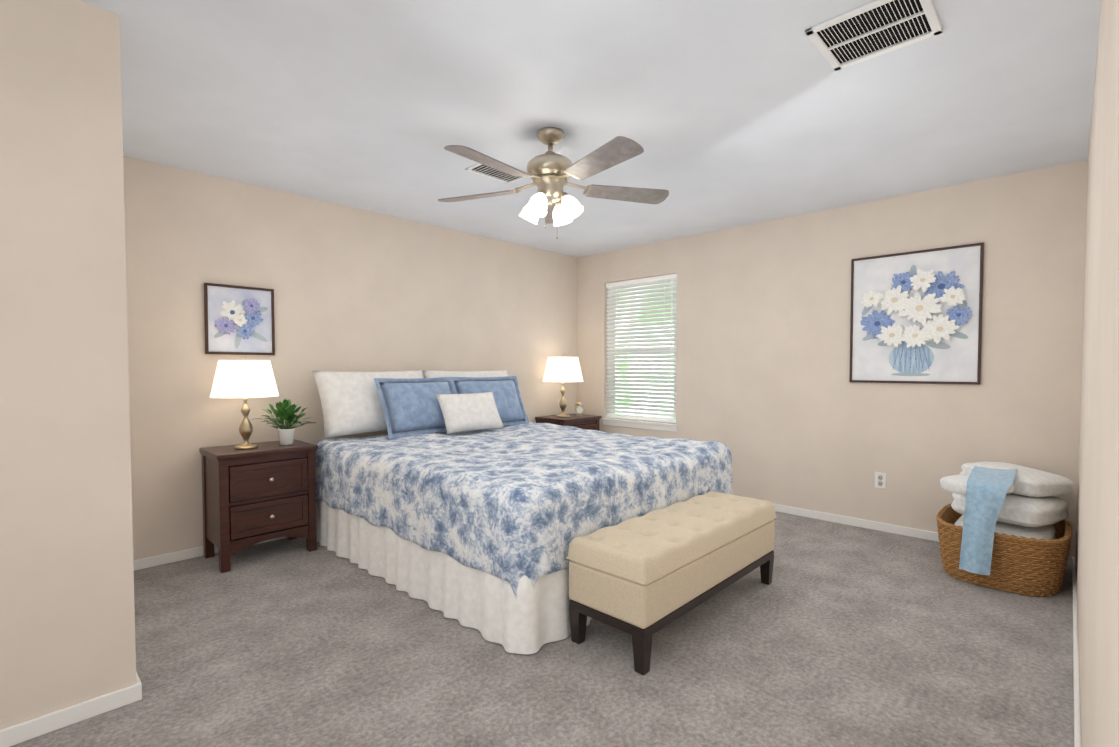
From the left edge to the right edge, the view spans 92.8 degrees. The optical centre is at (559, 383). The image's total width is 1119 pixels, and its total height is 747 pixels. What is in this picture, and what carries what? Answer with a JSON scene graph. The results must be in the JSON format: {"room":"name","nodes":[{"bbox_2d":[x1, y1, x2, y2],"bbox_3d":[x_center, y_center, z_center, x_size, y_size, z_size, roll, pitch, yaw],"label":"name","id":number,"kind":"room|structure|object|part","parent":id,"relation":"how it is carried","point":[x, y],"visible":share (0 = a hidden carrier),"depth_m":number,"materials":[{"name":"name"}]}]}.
{"room":"bedroom","nodes":[
{"label":"bedroom","id":0,"kind":"room"},
{"bbox_2d":[0,0,135,729],"bbox_3d":[-3.236,-0.052,1.356,1.698,2.440,3.136,2,2,44],"label":"wall","id":1,"kind":"structure","parent":0,"point":[67,623],"depth_m":1.78,"materials":[{"name":"paint"}]},
{"bbox_2d":[0,682,141,746],"bbox_3d":[-2.613,1.154,0.806,0.014,0.062,3.150,2,2,44],"label":"baseboard","id":2,"kind":"structure","parent":1,"relation":"attached to","point":[10,736],"depth_m":1.80,"materials":[{"name":"white"}]},
{"bbox_2d":[136,672,140,683],"bbox_3d":[-2.099,1.102,2.484,1.564,0.062,0.014,2,2,44],"label":"baseboard","id":3,"kind":"structure","parent":1,"relation":"attached to","point":[137,679],"depth_m":1.96,"materials":[{"name":"white"}]},
{"bbox_2d":[123,156,577,559],"bbox_3d":[-1.240,-0.153,4.579,0.120,2.440,4.284,2,2,44],"label":"wall","id":4,"kind":"structure","parent":0,"point":[358,290],"depth_m":3.80,"materials":[{"name":"paint"}]},
{"bbox_2d":[133,537,286,570],"bbox_3d":[-1.233,1.038,4.527,0.014,0.062,4.164,2,2,44],"label":"baseboard","id":5,"kind":"structure","parent":4,"relation":"attached to","point":[153,561],"depth_m":3.29,"materials":[{"name":"white"}]},
{"bbox_2d":[204,283,274,354],"bbox_3d":[-2.116,-0.423,3.540,0.037,0.455,0.410,2,2,44],"label":"picture","id":6,"kind":"object","parent":4,"relation":"attached to","point":[239,320],"visible":1,"depth_m":3.53,"materials":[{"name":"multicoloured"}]},
{"bbox_2d":[11,511,1073,746],"bbox_3d":[0.097,1.227,1.086,6.940,0.100,7.540,2,2,44],"label":"floor","id":7,"kind":"structure","parent":0,"point":[837,635],"depth_m":2.16,"materials":[{"name":"carpet"}]},
{"bbox_2d":[199,439,317,572],"bbox_3d":[-1.931,0.753,3.446,0.428,0.700,0.577,2,2,44],"label":"nightstand","id":8,"kind":"object","parent":7,"relation":"on","point":[263,491],"visible":1,"depth_m":3.30,"materials":[{"name":"brown wood"}]},
{"bbox_2d":[210,357,278,448],"bbox_3d":[-1.983,0.117,3.363,0.378,0.573,0.378,2,2,44],"label":"lamp","id":9,"kind":"object","parent":8,"relation":"on","point":[245,379],"visible":1,"depth_m":3.24,"materials":[{"name":"white fabric"}]},
{"bbox_2d":[255,399,317,444],"bbox_3d":[-1.791,0.247,3.502,0.364,0.306,0.383,2,2,44],"label":"plant","id":10,"kind":"object","parent":8,"relation":"on","point":[286,431],"visible":1,"depth_m":3.48,"materials":[{"name":"green plant"}]},
{"bbox_2d":[312,370,732,653],"bbox_3d":[-0.307,0.501,3.692,2.352,1.189,2.008,2,2,44],"label":"bed","id":11,"kind":"object","parent":7,"relation":"on","point":[478,500],"visible":0.92,"depth_m":2.90,"materials":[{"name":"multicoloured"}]},
{"bbox_2d":[315,422,732,598],"bbox_3d":[-0.252,0.675,3.644,2.200,0.596,2.009,2,2,44],"label":"duvet","id":12,"kind":"object","parent":11,"relation":"on","point":[494,511],"depth_m":2.79,"materials":[{"name":"blue fabric"}]},
{"bbox_2d":[535,413,601,430],"bbox_3d":[0.099,0.686,5.565,0.428,0.700,0.577,2,2,44],"label":"nightstand","id":13,"kind":"object","parent":7,"relation":"on","point":[588,422],"visible":0.27,"depth_m":5.43,"materials":[{"name":"brown wood"}]},
{"bbox_2d":[543,355,582,416],"bbox_3d":[0.036,0.018,5.498,0.421,0.638,0.421,2,2,44],"label":"lamp","id":14,"kind":"object","parent":13,"relation":"on","point":[562,369],"visible":1,"depth_m":5.35,"materials":[{"name":"white fabric"}]},
{"bbox_2d":[575,406,583,415],"bbox_3d":[0.211,0.281,5.602,0.067,0.107,0.074,2,2,44],"label":"clock","id":15,"kind":"object","parent":13,"relation":"on","point":[579,410],"visible":1,"depth_m":5.59,"materials":[{"name":"beige metal"}]},
{"bbox_2d":[566,491,776,674],"bbox_3d":[0.623,0.895,2.667,0.418,0.464,1.283,2,2,44],"label":"bench","id":16,"kind":"object","parent":7,"relation":"on","point":[641,580],"visible":1,"depth_m":2.32,"materials":[{"name":"beige fabric"}]},
{"bbox_2d":[936,461,1073,596],"bbox_3d":[2.568,0.795,3.096,0.602,0.629,0.820,2,2,44],"label":"basket","id":17,"kind":"object","parent":7,"relation":"on","point":[1007,527],"visible":1,"depth_m":2.88,"materials":[{"name":"wicker"}]},
{"bbox_2d":[79,0,1101,256],"bbox_3d":[0.097,-1.312,1.007,6.940,0.100,7.540,2,2,44],"label":"ceiling","id":18,"kind":"structure","parent":0,"point":[725,114],"depth_m":2.47,"materials":[{"name":"paint"}]},
{"bbox_2d":[466,163,526,183],"bbox_3d":[-0.382,-1.328,3.342,0.220,0.013,0.350,2,2,44],"label":"ceiling vent","id":19,"kind":"object","parent":18,"relation":"in","point":[486,171],"visible":0.6,"depth_m":3.37,"materials":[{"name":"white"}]},
{"bbox_2d":[438,127,668,238],"bbox_3d":[-0.064,-1.041,2.766,1.284,0.550,1.260,2,2,44],"label":"fan","id":20,"kind":"object","parent":18,"relation":"hanging from","point":[550,173],"visible":1,"depth_m":2.73,"materials":[{"name":"grey wood"}]},
{"bbox_3d":[-0.048,-0.916,2.807,0.367,0.122,0.367,2,2,44],"label":"glass","id":21,"kind":"part","parent":20,"relation":"part of","materials":[{"name":"white glass"}]},
{"bbox_2d":[805,0,942,70],"bbox_3d":[1.146,-1.284,1.942,0.365,0.013,0.350,2,2,44],"label":"ceiling vent","id":22,"kind":"object","parent":18,"relation":"in","point":[875,28],"visible":1,"depth_m":1.94,"materials":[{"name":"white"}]},
{"bbox_2d":[577,160,1087,556],"bbox_3d":[1.751,-0.154,4.598,4.175,2.440,0.120,2,2,44],"label":"wall","id":23,"kind":"structure","parent":0,"point":[777,403],"depth_m":4.05,"materials":[{"name":"paint"}]},
{"bbox_2d":[601,282,677,431],"bbox_3d":[0.832,-0.313,5.451,0.930,1.525,0.132,2,2,44],"label":"window","id":24,"kind":"structure","parent":23,"relation":"in","point":[642,424],"depth_m":5.46,"materials":[{"name":"white plastic"}]},
{"bbox_2d":[606,274,676,422],"bbox_3d":[0.825,-0.350,5.443,0.878,1.442,0.066,2,2,44],"label":"window blinds","id":25,"kind":"object","parent":24,"relation":"attached to","point":[642,360],"visible":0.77,"depth_m":5.43,"materials":[{"name":"white plastic"}]},
{"bbox_2d":[875,472,885,488],"bbox_3d":[2.373,0.712,3.940,0.072,0.116,0.008,2,2,44],"label":"electrical outlet","id":26,"kind":"object","parent":23,"relation":"attached to","point":[880,479],"visible":1,"depth_m":3.94,"materials":[{"name":"white plastic"}]},
{"bbox_2d":[849,242,983,384],"bbox_3d":[2.478,-0.470,3.755,0.785,0.930,0.072,2,2,44],"label":"picture","id":27,"kind":"object","parent":23,"relation":"attached to","point":[915,316],"visible":1,"depth_m":3.73,"materials":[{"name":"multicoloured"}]},
{"bbox_2d":[773,504,1075,566],"bbox_3d":[1.666,1.035,4.623,4.041,0.062,0.014,2,2,44],"label":"baseboard","id":28,"kind":"structure","parent":23,"relation":"attached to","point":[896,529],"depth_m":4.01,"materials":[{"name":"white"}]},
{"bbox_2d":[1076,0,1118,746],"bbox_3d":[1.645,-0.059,1.557,0.120,2.440,4.420,2,2,44],"label":"wall","id":29,"kind":"structure","parent":0,"point":[1097,557],"depth_m":1.17,"materials":[{"name":"paint"}]},
{"bbox_2d":[1072,557,1080,746],"bbox_3d":[1.592,1.128,1.636,0.014,0.062,4.406,2,2,44],"label":"baseboard","id":30,"kind":"structure","parent":29,"relation":"attached to","point":[1077,730],"depth_m":2.06,"materials":[{"name":"white"}]}
]}

